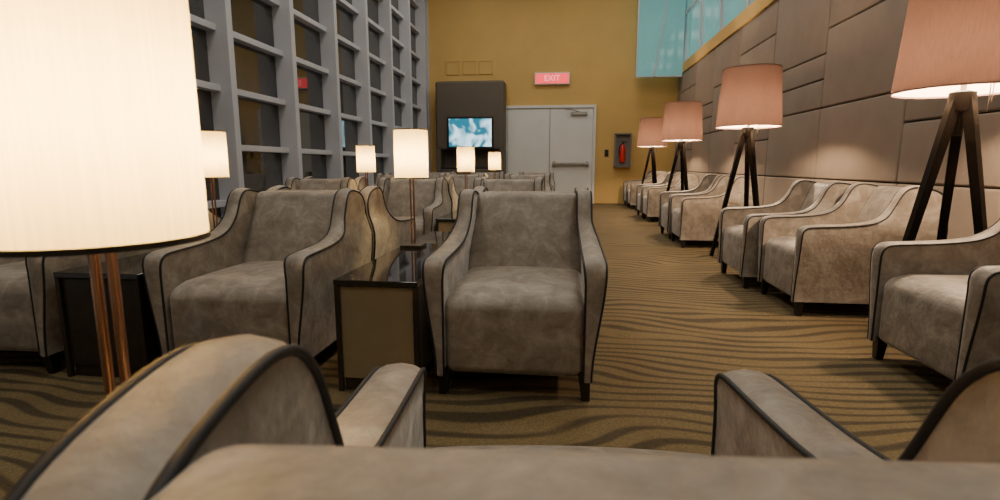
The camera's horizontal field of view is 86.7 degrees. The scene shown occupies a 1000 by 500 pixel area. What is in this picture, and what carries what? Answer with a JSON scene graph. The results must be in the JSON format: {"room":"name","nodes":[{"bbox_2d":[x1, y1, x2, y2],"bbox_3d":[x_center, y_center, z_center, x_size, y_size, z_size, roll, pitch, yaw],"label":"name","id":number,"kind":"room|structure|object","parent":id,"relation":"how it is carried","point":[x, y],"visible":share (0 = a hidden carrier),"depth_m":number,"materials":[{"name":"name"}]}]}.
{"room":"airport lounge","nodes":[
{"label":"airport lounge","id":0,"kind":"room"},
{"bbox_2d":[0,203,952,499],"bbox_3d":[0.146,0.142,5.758,7.050,0.100,17.680,1,9,7],"label":"floor","id":1,"kind":"structure","parent":0,"point":[672,322],"depth_m":2.52,"materials":[{"name":"carpet"}]},
{"bbox_2d":[0,246,169,373],"bbox_3d":[-2.442,0.101,2.932,0.774,0.876,0.878,1,9,7],"label":"armchair","id":2,"kind":"object","parent":1,"relation":"on","point":[29,312],"visible":0.2,"depth_m":2.53,"materials":[{"name":"beige fabric"}]},
{"bbox_2d":[0,261,37,351],"bbox_3d":[-2.450,0.255,2.890,0.604,0.384,0.712,1,9,7],"label":"seat cushion","id":3,"kind":"object","parent":2,"relation":"on","point":[18,314],"depth_m":2.53,"materials":[{"name":"beige fabric"}]},
{"bbox_2d":[53,252,160,376],"bbox_3d":[-1.754,0.224,3.311,0.430,0.509,1.720,1,9,7],"label":"side table","id":4,"kind":"object","parent":1,"relation":"on","point":[73,286],"visible":0.43,"depth_m":2.49,"materials":[{"name":"black wood"}]},
{"bbox_2d":[200,130,229,227],"bbox_3d":[-1.802,-0.389,3.321,0.202,0.698,0.202,1,9,7],"label":"table lamp","id":5,"kind":"object","parent":4,"relation":"on","point":[213,142],"visible":0.6,"depth_m":3.23,"materials":[{"name":"beige fabric"}]},
{"bbox_2d":[207,208,221,229],"bbox_3d":[-2.334,-0.040,3.814,0.774,0.876,0.878,1,9,7],"label":"armchair","id":6,"kind":"object","parent":1,"relation":"on","point":[210,218],"visible":0.02,"depth_m":3.63,"materials":[{"name":"beige fabric"}]},
{"bbox_2d":[142,188,372,356],"bbox_3d":[-1.181,0.126,2.781,0.774,0.876,0.878,1,9,7],"label":"armchair","id":7,"kind":"object","parent":1,"relation":"on","point":[269,267],"visible":0.84,"depth_m":2.54,"materials":[{"name":"beige fabric"}]},
{"bbox_2d":[170,261,288,348],"bbox_3d":[-1.189,0.279,2.740,0.604,0.384,0.712,1,9,7],"label":"seat cushion","id":8,"kind":"object","parent":7,"relation":"on","point":[217,299],"depth_m":2.41,"materials":[{"name":"beige fabric"}]},
{"bbox_2d":[243,191,335,262],"bbox_3d":[-1.147,-0.086,3.034,0.612,0.490,0.270,1,9,7],"label":"cushion","id":9,"kind":"object","parent":7,"relation":"on","point":[276,224],"depth_m":2.98,"materials":[{"name":"beige fabric"}]},
{"bbox_2d":[189,0,430,216],"bbox_3d":[-3.030,-2.930,5.656,0.250,6.000,17.280,1,9,7],"label":"mullions","id":10,"kind":"object","parent":1,"relation":"on","point":[217,23],"visible":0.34,"depth_m":8.33,"materials":[{"name":"white metal"}]},
{"bbox_2d":[188,0,213,129],"bbox_3d":[-3.202,-1.968,5.640,0.050,1.354,0.240,1,9,7],"label":"glass","id":11,"kind":"object","parent":10,"relation":"attached to","point":[196,7],"depth_m":5.64,"materials":[{"name":"glass"}]},
{"bbox_2d":[230,0,280,146],"bbox_3d":[-3.075,-2.230,6.660,0.050,1.814,0.899,1,9,7],"label":"glass","id":12,"kind":"object","parent":10,"relation":"attached to","point":[256,73],"depth_m":6.63,"materials":[{"name":"glass"}]},
{"bbox_2d":[242,151,282,191],"bbox_3d":[-3.075,-1.012,6.855,0.050,0.498,0.899,1,9,7],"label":"glass","id":13,"kind":"object","parent":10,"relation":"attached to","point":[262,171],"depth_m":6.80,"materials":[{"name":"glass"}]},
{"bbox_2d":[293,0,322,108],"bbox_3d":[-2.903,-3.005,7.976,0.050,1.632,0.802,1,9,7],"label":"glass","id":14,"kind":"object","parent":10,"relation":"attached to","point":[307,40],"depth_m":7.97,"materials":[{"name":"glass"}]},
{"bbox_2d":[299,110,326,178],"bbox_3d":[-2.903,-1.607,8.200,0.050,1.010,0.803,1,9,7],"label":"glass","id":15,"kind":"object","parent":10,"relation":"attached to","point":[312,130],"depth_m":8.17,"materials":[{"name":"glass"}]},
{"bbox_2d":[336,0,354,79],"bbox_3d":[-2.731,-3.747,9.298,0.050,1.376,0.708,1,9,7],"label":"glass","id":16,"kind":"object","parent":10,"relation":"attached to","point":[345,55],"depth_m":9.30,"materials":[{"name":"glass"}]},
{"bbox_2d":[340,81,358,178],"bbox_3d":[-2.731,-2.128,9.557,0.050,1.669,0.707,1,9,7],"label":"glass","id":17,"kind":"object","parent":10,"relation":"attached to","point":[349,135],"depth_m":9.52,"materials":[{"name":"glass"}]},
{"bbox_2d":[367,0,379,57],"bbox_3d":[-2.559,-4.481,10.621,0.050,1.108,0.610,1,9,7],"label":"glass","id":18,"kind":"object","parent":10,"relation":"attached to","point":[372,5],"depth_m":10.63,"materials":[{"name":"glass"}]},
{"bbox_2d":[369,59,383,183],"bbox_3d":[-2.559,-2.602,10.922,0.050,2.426,0.612,1,9,7],"label":"glass","id":19,"kind":"object","parent":10,"relation":"attached to","point":[375,82],"depth_m":10.90,"materials":[{"name":"glass"}]},
{"bbox_2d":[285,177,357,189],"bbox_3d":[-1.950,-0.305,5.469,0.774,0.876,0.878,1,9,7],"label":"armchair","id":20,"kind":"object","parent":1,"relation":"on","point":[294,183],"visible":0.21,"depth_m":5.69,"materials":[{"name":"beige fabric"}]},
{"bbox_2d":[298,179,341,189],"bbox_3d":[-1.915,-0.515,5.722,0.612,0.490,0.270,1,9,7],"label":"cushion","id":21,"kind":"object","parent":20,"relation":"on","point":[303,184],"depth_m":5.70,"materials":[{"name":"beige fabric"}]},
{"bbox_2d":[303,176,368,190],"bbox_3d":[-1.843,-0.444,6.342,0.774,0.876,0.878,1,9,7],"label":"armchair","id":22,"kind":"object","parent":1,"relation":"on","point":[360,181],"visible":0.08,"depth_m":5.94,"materials":[{"name":"beige fabric"}]},
{"bbox_2d":[265,185,415,260],"bbox_3d":[-1.073,-0.016,3.664,0.774,0.876,0.878,1,9,7],"label":"armchair","id":23,"kind":"object","parent":1,"relation":"on","point":[388,232],"visible":0.17,"depth_m":3.35,"materials":[{"name":"beige fabric"}]},
{"bbox_2d":[276,190,357,190],"bbox_3d":[-1.107,-0.137,3.357,0.612,0.490,0.270,1,9,7],"label":"cushion","id":24,"kind":"object","parent":23,"relation":"on","point":[276,190],"depth_m":3.22,"materials":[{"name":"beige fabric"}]},
{"bbox_2d":[374,173,394,185],"bbox_3d":[-1.619,-0.736,8.165,0.774,0.876,0.878,1,9,7],"label":"armchair","id":25,"kind":"object","parent":1,"relation":"on","point":[380,175],"visible":0.06,"depth_m":8.33,"materials":[{"name":"beige fabric"}]},
{"bbox_2d":[333,231,449,390],"bbox_3d":[-0.434,0.249,3.153,0.375,0.509,1.720,1,9,7],"label":"side table","id":26,"kind":"object","parent":1,"relation":"on","point":[381,317],"visible":0.49,"depth_m":2.33,"materials":[{"name":"brown wood"}]},
{"bbox_2d":[393,128,428,248],"bbox_3d":[-0.526,-0.364,3.168,0.202,0.698,0.202,1,9,7],"label":"table lamp","id":27,"kind":"object","parent":26,"relation":"on","point":[410,144],"visible":1,"depth_m":3.06,"materials":[{"name":"beige fabric"}]},
{"bbox_2d":[377,177,451,238],"bbox_3d":[-0.947,-0.285,5.349,0.774,0.876,0.878,1,9,7],"label":"armchair","id":28,"kind":"object","parent":1,"relation":"on","point":[432,197],"visible":0.44,"depth_m":5.53,"materials":[{"name":"beige fabric"}]},
{"bbox_2d":[394,216,423,238],"bbox_3d":[-0.955,-0.132,5.308,0.604,0.384,0.712,1,9,7],"label":"seat cushion","id":29,"kind":"object","parent":28,"relation":"on","point":[419,220],"depth_m":4.97,"materials":[{"name":"beige fabric"}]},
{"bbox_2d":[386,179,435,216],"bbox_3d":[-0.913,-0.496,5.602,0.612,0.490,0.270,1,9,7],"label":"cushion","id":30,"kind":"object","parent":28,"relation":"on","point":[397,190],"depth_m":5.55,"materials":[{"name":"beige fabric"}]},
{"bbox_2d":[390,177,458,211],"bbox_3d":[-0.840,-0.425,6.222,0.774,0.876,0.878,1,9,7],"label":"armchair","id":31,"kind":"object","parent":1,"relation":"on","point":[453,194],"visible":0.1,"depth_m":5.85,"materials":[{"name":"beige fabric"}]},
{"bbox_2d":[428,171,456,178],"bbox_3d":[-1.295,-1.159,10.812,0.774,0.876,0.878,1,9,7],"label":"armchair","id":32,"kind":"object","parent":1,"relation":"on","point":[432,175],"visible":0.1,"depth_m":11.05,"materials":[{"name":"beige fabric"}]},
{"bbox_2d":[428,172,450,178],"bbox_3d":[-1.261,-1.370,11.065,0.612,0.490,0.270,1,9,7],"label":"cushion","id":33,"kind":"object","parent":32,"relation":"on","point":[432,175],"depth_m":11.06,"materials":[{"name":"beige fabric"}]},
{"bbox_2d":[436,210,456,231],"bbox_3d":[-0.393,-0.165,5.745,0.220,0.509,1.620,1,9,7],"label":"side table","id":34,"kind":"object","parent":1,"relation":"on","point":[444,223],"visible":0.12,"depth_m":4.94,"materials":[{"name":"brown wood"}]},
{"bbox_2d":[457,146,474,188],"bbox_3d":[-0.386,-0.823,6.036,0.202,0.698,0.202,1,9,7],"label":"table lamp","id":35,"kind":"object","parent":34,"relation":"on","point":[465,154],"visible":0.85,"depth_m":5.92,"materials":[{"name":"beige fabric"}]},
{"bbox_2d":[439,173,485,194],"bbox_3d":[-0.617,-0.717,8.045,0.774,0.876,0.878,1,9,7],"label":"armchair","id":36,"kind":"object","parent":1,"relation":"on","point":[459,180],"visible":0.16,"depth_m":8.25,"materials":[{"name":"beige fabric"}]},
{"bbox_2d":[446,175,477,194],"bbox_3d":[-0.582,-0.928,8.298,0.612,0.490,0.270,1,9,7],"label":"cushion","id":37,"kind":"object","parent":36,"relation":"on","point":[459,180],"depth_m":8.25,"materials":[{"name":"beige fabric"}]},
{"bbox_2d":[435,80,505,174],"bbox_3d":[-0.747,-2.777,13.878,1.780,3.120,0.500,1,9,7],"label":"wall","id":38,"kind":"structure","parent":1,"relation":"on","point":[453,98],"depth_m":13.52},
{"bbox_2d":[441,167,487,168],"bbox_3d":[-0.747,-2.155,13.977,1.620,0.040,0.480,1,9,7],"label":"countertop","id":39,"kind":"structure","parent":38,"relation":"on","point":[443,167],"depth_m":13.83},
{"bbox_2d":[447,116,493,148],"bbox_3d":[-0.760,-3.000,13.558,1.200,0.800,0.055,1,9,7],"label":"television","id":40,"kind":"object","parent":38,"relation":"attached to","point":[478,132],"visible":0.95,"depth_m":13.53,"materials":[{"name":"plastic"}]},
{"bbox_2d":[470,172,504,178],"bbox_3d":[-0.292,-1.140,10.692,0.774,0.876,0.878,1,9,7],"label":"armchair","id":41,"kind":"object","parent":1,"relation":"on","point":[500,175],"visible":0.16,"depth_m":10.89,"materials":[{"name":"beige fabric"}]},
{"bbox_2d":[2,334,999,499],"bbox_3d":[0.117,0.462,0.678,0.774,0.876,0.878,0,9,3],"label":"armchair","id":42,"kind":"object","parent":1,"relation":"on","point":[242,416],"visible":1,"depth_m":0.28,"materials":[{"name":"beige fabric"}]},
{"bbox_2d":[436,445,707,455],"bbox_3d":[0.120,0.595,0.766,0.604,0.384,0.712,0,9,3],"label":"seat cushion","id":43,"kind":"object","parent":42,"relation":"on","point":[557,448],"depth_m":1.02,"materials":[{"name":"beige fabric"}]},
{"bbox_2d":[151,444,999,499],"bbox_3d":[0.103,0.341,0.370,0.612,0.490,0.270,0,9,3],"label":"cushion","id":44,"kind":"object","parent":42,"relation":"on","point":[178,471],"depth_m":0.26,"materials":[{"name":"beige fabric"}]},
{"bbox_2d":[473,178,542,190],"bbox_3d":[0.056,-0.266,5.230,0.774,0.876,0.878,1,9,7],"label":"armchair","id":45,"kind":"object","parent":1,"relation":"on","point":[536,184],"visible":0.18,"depth_m":5.45,"materials":[{"name":"beige fabric"}]},
{"bbox_2d":[483,180,533,190],"bbox_3d":[0.090,-0.477,5.483,0.612,0.490,0.270,1,9,7],"label":"cushion","id":46,"kind":"object","parent":45,"relation":"on","point":[492,185],"depth_m":5.46,"materials":[{"name":"beige fabric"}]},
{"bbox_2d":[481,177,544,190],"bbox_3d":[0.163,-0.406,6.102,0.774,0.876,0.878,1,9,7],"label":"armchair","id":47,"kind":"object","parent":1,"relation":"on","point":[484,178],"visible":0.02,"depth_m":5.67,"materials":[{"name":"beige fabric"}]},
{"bbox_2d":[487,179,533,179],"bbox_3d":[0.128,-0.527,5.796,0.612,0.490,0.270,1,9,7],"label":"cushion","id":48,"kind":"object","parent":47,"relation":"on","point":[487,179],"depth_m":5.65,"materials":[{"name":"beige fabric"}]},
{"bbox_2d":[422,189,607,401],"bbox_3d":[0.105,0.150,2.628,0.774,0.876,0.878,1,9,7],"label":"armchair","id":49,"kind":"object","parent":1,"relation":"on","point":[517,284],"visible":1,"depth_m":2.29,"materials":[{"name":"beige fabric"}]},
{"bbox_2d":[445,266,583,376],"bbox_3d":[0.097,0.303,2.586,0.604,0.384,0.712,1,9,7],"label":"seat cushion","id":50,"kind":"object","parent":49,"relation":"on","point":[528,320],"depth_m":2.26,"materials":[{"name":"beige fabric"}]},
{"bbox_2d":[468,192,580,273],"bbox_3d":[0.139,-0.061,2.881,0.612,0.490,0.270,1,9,7],"label":"cushion","id":51,"kind":"object","parent":49,"relation":"on","point":[508,229],"depth_m":2.82,"materials":[{"name":"beige fabric"}]},
{"bbox_2d":[504,174,551,190],"bbox_3d":[0.386,-0.698,7.925,0.774,0.876,0.878,1,9,7],"label":"armchair","id":52,"kind":"object","parent":1,"relation":"on","point":[547,187],"visible":0.19,"depth_m":8.10,"materials":[{"name":"beige fabric"}]},
{"bbox_2d":[510,175,544,189],"bbox_3d":[0.420,-0.908,8.178,0.612,0.490,0.270,1,9,7],"label":"cushion","id":53,"kind":"object","parent":52,"relation":"on","point":[511,176],"depth_m":8.17,"materials":[{"name":"beige fabric"}]},
{"bbox_2d":[472,186,588,193],"bbox_3d":[0.213,0.009,3.510,0.774,0.876,0.878,1,9,7],"label":"armchair","id":54,"kind":"object","parent":1,"relation":"on","point":[480,189],"visible":0.06,"depth_m":3.08,"materials":[{"name":"beige fabric"}]},
{"bbox_2d":[485,191,574,193],"bbox_3d":[0.178,-0.113,3.204,0.612,0.490,0.270,1,9,7],"label":"cushion","id":55,"kind":"object","parent":54,"relation":"on","point":[485,191],"depth_m":3.06,"materials":[{"name":"beige fabric"}]},
{"bbox_2d":[508,173,553,190],"bbox_3d":[0.493,-0.837,8.798,0.774,0.876,0.878,1,9,7],"label":"armchair","id":56,"kind":"object","parent":1,"relation":"on","point":[508,173],"visible":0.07,"depth_m":8.53,"materials":[{"name":"beige fabric"}]},
{"bbox_2d":[519,171,554,190],"bbox_3d":[0.710,-1.121,10.572,0.774,0.876,0.878,1,9,7],"label":"armchair","id":57,"kind":"object","parent":1,"relation":"on","point":[521,172],"visible":0.2,"depth_m":10.71,"materials":[{"name":"beige fabric"}]},
{"bbox_2d":[523,173,546,174],"bbox_3d":[0.745,-1.332,10.825,0.612,0.490,0.270,1,9,7],"label":"cushion","id":58,"kind":"object","parent":57,"relation":"on","point":[523,173],"depth_m":10.82,"materials":[{"name":"beige fabric"}]},
{"bbox_2d":[623,170,651,206],"bbox_3d":[3.539,-1.532,13.144,0.878,0.876,0.774,1,9,7],"label":"armchair","id":59,"kind":"object","parent":1,"relation":"on","point":[649,174],"visible":0.24,"depth_m":13.37,"materials":[{"name":"beige fabric"}]},
{"bbox_2d":[627,171,668,208],"bbox_3d":[3.443,-1.407,12.359,0.878,0.876,0.774,1,9,7],"label":"armchair","id":60,"kind":"object","parent":1,"relation":"on","point":[661,175],"visible":0.44,"depth_m":12.06,"materials":[{"name":"beige fabric"}]},
{"bbox_2d":[635,117,667,210],"bbox_3d":[3.282,-1.838,11.494,0.644,1.981,0.644,1,9,7],"label":"tripod floor lamp","id":61,"kind":"object","parent":1,"relation":"on","point":[650,128],"visible":0.91,"depth_m":11.18,"materials":[{"name":"fabric"}]},
{"bbox_2d":[636,172,677,217],"bbox_3d":[3.163,-1.094,10.403,0.878,0.876,0.774,1,9,7],"label":"armchair","id":62,"kind":"object","parent":1,"relation":"on","point":[665,181],"visible":0.26,"depth_m":10.62,"materials":[{"name":"beige fabric"}]},
{"bbox_2d":[637,193,640,209],"bbox_3d":[3.097,-0.953,10.434,0.712,0.384,0.604,1,9,7],"label":"seat cushion","id":63,"kind":"object","parent":62,"relation":"on","point":[638,194],"depth_m":10.53,"materials":[{"name":"beige fabric"}]},
{"bbox_2d":[641,172,698,221],"bbox_3d":[3.067,-0.969,9.619,0.878,0.876,0.774,1,9,7],"label":"armchair","id":64,"kind":"object","parent":1,"relation":"on","point":[650,195],"visible":0.44,"depth_m":9.32,"materials":[{"name":"beige fabric"}]},
{"bbox_2d":[643,195,646,213],"bbox_3d":[3.001,-0.827,9.650,0.712,0.384,0.604,1,9,7],"label":"seat cushion","id":65,"kind":"object","parent":64,"relation":"on","point":[644,196],"depth_m":9.73,"materials":[{"name":"beige fabric"}]},
{"bbox_2d":[658,101,702,224],"bbox_3d":[2.959,-1.391,8.698,0.644,1.981,0.644,1,9,7],"label":"tripod floor lamp","id":66,"kind":"object","parent":1,"relation":"on","point":[682,122],"visible":0.98,"depth_m":8.38,"materials":[{"name":"fabric"}]},
{"bbox_2d":[659,174,722,238],"bbox_3d":[2.753,-0.625,7.469,0.878,0.876,0.774,1,9,7],"label":"armchair","id":67,"kind":"object","parent":1,"relation":"on","point":[708,181],"visible":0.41,"depth_m":7.67,"materials":[{"name":"beige fabric"}]},
{"bbox_2d":[661,203,667,228],"bbox_3d":[2.687,-0.483,7.499,0.712,0.384,0.604,1,9,7],"label":"seat cushion","id":68,"kind":"object","parent":67,"relation":"on","point":[664,206],"depth_m":7.55,"materials":[{"name":"beige fabric"}]},
{"bbox_2d":[669,175,752,247],"bbox_3d":[2.657,-0.499,6.684,0.878,0.876,0.774,1,9,7],"label":"armchair","id":69,"kind":"object","parent":1,"relation":"on","point":[695,217],"visible":0.65,"depth_m":6.38,"materials":[{"name":"beige fabric"}]},
{"bbox_2d":[672,207,680,236],"bbox_3d":[2.591,-0.357,6.715,0.712,0.384,0.604,1,9,7],"label":"seat cushion","id":70,"kind":"object","parent":69,"relation":"on","point":[676,211],"depth_m":6.76,"materials":[{"name":"beige fabric"}]},
{"bbox_2d":[709,63,782,255],"bbox_3d":[2.617,-0.904,5.655,0.644,1.981,0.644,1,9,7],"label":"tripod floor lamp","id":71,"kind":"object","parent":1,"relation":"on","point":[750,99],"visible":1,"depth_m":5.36,"materials":[{"name":"fabric"}]},
{"bbox_2d":[718,179,851,288],"bbox_3d":[2.436,-0.158,4.552,0.878,0.876,0.774,1,9,7],"label":"armchair","id":72,"kind":"object","parent":1,"relation":"on","point":[738,226],"visible":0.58,"depth_m":4.57,"materials":[{"name":"beige fabric"}]},
{"bbox_2d":[723,225,742,271],"bbox_3d":[2.370,-0.016,4.583,0.712,0.384,0.604,1,9,7],"label":"seat cushion","id":73,"kind":"object","parent":72,"relation":"on","point":[732,234],"depth_m":4.61,"materials":[{"name":"beige fabric"}]},
{"bbox_2d":[799,182,828,210],"bbox_3d":[2.719,-0.319,4.492,0.270,0.490,0.612,1,9,7],"label":"cushion","id":74,"kind":"object","parent":72,"relation":"on","point":[809,192],"depth_m":4.67,"materials":[{"name":"beige fabric"}]},
{"bbox_2d":[757,182,947,315],"bbox_3d":[2.419,-0.031,3.759,0.878,0.876,0.774,1,9,7],"label":"armchair","id":75,"kind":"object","parent":1,"relation":"on","point":[821,257],"visible":0.77,"depth_m":3.48,"materials":[{"name":"beige fabric"}]},
{"bbox_2d":[763,236,795,295],"bbox_3d":[2.353,0.111,3.789,0.712,0.384,0.604,1,9,7],"label":"seat cushion","id":76,"kind":"object","parent":75,"relation":"on","point":[778,251],"depth_m":3.82,"materials":[{"name":"beige fabric"}]},
{"bbox_2d":[855,186,902,222],"bbox_3d":[2.702,-0.192,3.698,0.270,0.490,0.612,1,9,7],"label":"cushion","id":77,"kind":"object","parent":75,"relation":"on","point":[870,201],"depth_m":3.84,"materials":[{"name":"beige fabric"}]},
{"bbox_2d":[867,218,999,380],"bbox_3d":[2.318,0.193,2.358,0.878,0.876,0.774,1,9,7],"label":"armchair","id":78,"kind":"object","parent":1,"relation":"on","point":[935,302],"visible":0.95,"depth_m":2.46,"materials":[{"name":"beige fabric"}]},
{"bbox_2d":[879,274,968,380],"bbox_3d":[2.252,0.335,2.389,0.712,0.384,0.604,1,9,7],"label":"seat cushion","id":79,"kind":"object","parent":78,"relation":"on","point":[922,316],"depth_m":2.39,"materials":[{"name":"beige fabric"}]},
{"bbox_2d":[890,0,999,240],"bbox_3d":[2.516,-0.470,2.942,0.644,1.981,0.644,1,9,7],"label":"tripod floor lamp","id":80,"kind":"object","parent":1,"relation":"on","point":[950,49],"visible":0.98,"depth_m":2.83,"materials":[{"name":"fabric"}]},
{"bbox_3d":[-0.602,0.706,0.299,0.380,0.509,1.720,1,9,7],"label":"side table","id":81,"kind":"object","parent":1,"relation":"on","visible":0},
{"bbox_2d":[0,0,210,396],"bbox_3d":[-0.415,0.053,0.561,0.202,0.698,0.202,1,9,7],"label":"table lamp","id":82,"kind":"object","parent":81,"relation":"on","point":[101,148],"visible":0.98,"depth_m":0.46,"materials":[{"name":"beige fabric"}]},
{"bbox_3d":[-1.396,-0.184,5.864,0.220,0.509,1.620,1,9,7],"label":"side table","id":83,"kind":"object","parent":1,"relation":"on","visible":0},
{"bbox_2d":[356,145,375,186],"bbox_3d":[-1.438,-0.771,5.714,0.202,0.698,0.202,1,9,7],"label":"table lamp","id":84,"kind":"object","parent":83,"relation":"on","point":[365,154],"visible":0.84,"depth_m":5.60,"materials":[{"name":"beige fabric"}]},
{"bbox_3d":[-0.063,-0.596,8.440,0.220,0.509,1.620,1,9,7],"label":"side table","id":85,"kind":"object","parent":1,"relation":"on","visible":0},
{"bbox_2d":[488,152,500,178],"bbox_3d":[-0.086,-1.215,8.487,0.202,0.698,0.202,1,9,7],"label":"table lamp","id":86,"kind":"object","parent":85,"relation":"on","point":[494,158],"visible":0.77,"depth_m":8.38,"materials":[{"name":"beige fabric"}]},
{"bbox_2d":[428,0,677,203],"bbox_3d":[1.193,-4.237,13.819,7.050,6.000,0.150,1,9,7],"label":"wall","id":87,"kind":"structure","parent":0,"point":[595,41],"depth_m":13.64,"materials":[{"name":"paint"}]},
{"bbox_2d":[446,61,459,74],"bbox_3d":[-1.244,-4.783,13.942,0.360,0.345,0.024,1,9,7],"label":"air vent","id":88,"kind":"object","parent":87,"relation":"in","point":[452,67],"visible":1,"depth_m":13.94,"materials":[{"name":"paint"}]},
{"bbox_2d":[462,61,475,74],"bbox_3d":[-0.808,-4.774,13.890,0.360,0.345,0.024,1,9,7],"label":"air vent","id":89,"kind":"object","parent":87,"relation":"in","point":[468,67],"visible":1,"depth_m":13.89,"materials":[{"name":"paint"}]},
{"bbox_2d":[479,60,492,74],"bbox_3d":[-0.371,-4.766,13.838,0.360,0.345,0.024,1,9,7],"label":"air vent","id":90,"kind":"object","parent":87,"relation":"in","point":[485,67],"visible":1,"depth_m":13.83,"materials":[{"name":"paint"}]},
{"bbox_2d":[508,109,549,174],"bbox_3d":[0.753,-2.487,14.056,1.100,2.440,0.050,1,9,7],"label":"leaf","id":91,"kind":"object","parent":87,"relation":"attached to","point":[528,129],"visible":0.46,"depth_m":13.97,"materials":[{"name":"white paint"}]},
{"bbox_2d":[506,105,596,203],"bbox_3d":[1.305,-2.507,13.976,2.370,2.535,0.100,1,9,7],"label":"frame","id":92,"kind":"object","parent":87,"relation":"attached to","point":[527,106],"visible":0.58,"depth_m":13.79,"materials":[{"name":"white paint"}]},
{"bbox_2d":[535,72,569,84],"bbox_3d":[1.341,-4.410,13.637,0.900,0.300,0.117,1,9,7],"label":"exit sign","id":93,"kind":"object","parent":87,"relation":"attached to","point":[547,78],"visible":1,"depth_m":13.59,"materials":[{"name":"red plastic"}]},
{"bbox_2d":[549,109,588,172],"bbox_3d":[1.798,-2.451,13.832,1.035,2.440,0.182,1,9,7],"label":"hardware piece","id":94,"kind":"object","parent":87,"relation":"attached to","point":[586,163],"visible":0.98,"depth_m":13.84,"materials":[{"name":"metal"}]},
{"bbox_2d":[550,108,592,191],"bbox_3d":[1.859,-2.466,13.924,1.100,2.440,0.050,1,9,7],"label":"leaf","id":95,"kind":"object","parent":87,"relation":"attached to","point":[571,136],"visible":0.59,"depth_m":13.86,"materials":[{"name":"white paint"}]},
{"bbox_2d":[613,133,631,166],"bbox_3d":[3.165,-2.574,13.683,0.425,0.865,0.165,1,9,7],"label":"fire extinguisher cabinet","id":96,"kind":"object","parent":87,"relation":"attached to","point":[622,142],"visible":1,"depth_m":13.69,"materials":[{"name":"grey metal"}]},
{"bbox_2d":[674,0,999,238],"bbox_3d":[3.528,-1.423,5.093,0.168,3.200,17.280,1,9,7],"label":"wall","id":97,"kind":"structure","parent":0,"point":[841,122],"depth_m":5.54,"materials":[{"name":"fabric"}]},
{"bbox_2d":[683,0,754,61],"bbox_3d":[3.494,-4.494,4.606,0.105,2.591,17.280,1,9,7],"label":"clerestory window","id":98,"kind":"structure","parent":97,"relation":"in","point":[704,19],"depth_m":11.02,"materials":[{"name":"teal glass"}]},
{"bbox_2d":[682,0,776,73],"bbox_3d":[3.507,-3.111,4.826,0.180,0.220,17.280,1,9,7],"label":"trim","id":99,"kind":"structure","parent":97,"relation":"on","point":[753,10],"depth_m":9.10,"materials":[{"name":"paint"}]},
{"bbox_3d":[0.146,-5.881,4.794,7.050,0.100,17.680,1,9,7],"label":"ceiling","id":100,"kind":"structure","parent":0,"visible":0},
{"bbox_2d":[635,0,685,77],"bbox_3d":[3.843,-5.617,12.614,1.095,2.897,0.085,1,9,7],"label":"glass screen","id":101,"kind":"object","parent":100,"relation":"attached to","point":[660,23],"visible":1,"depth_m":12.69,"materials":[{"name":"teal glass"}]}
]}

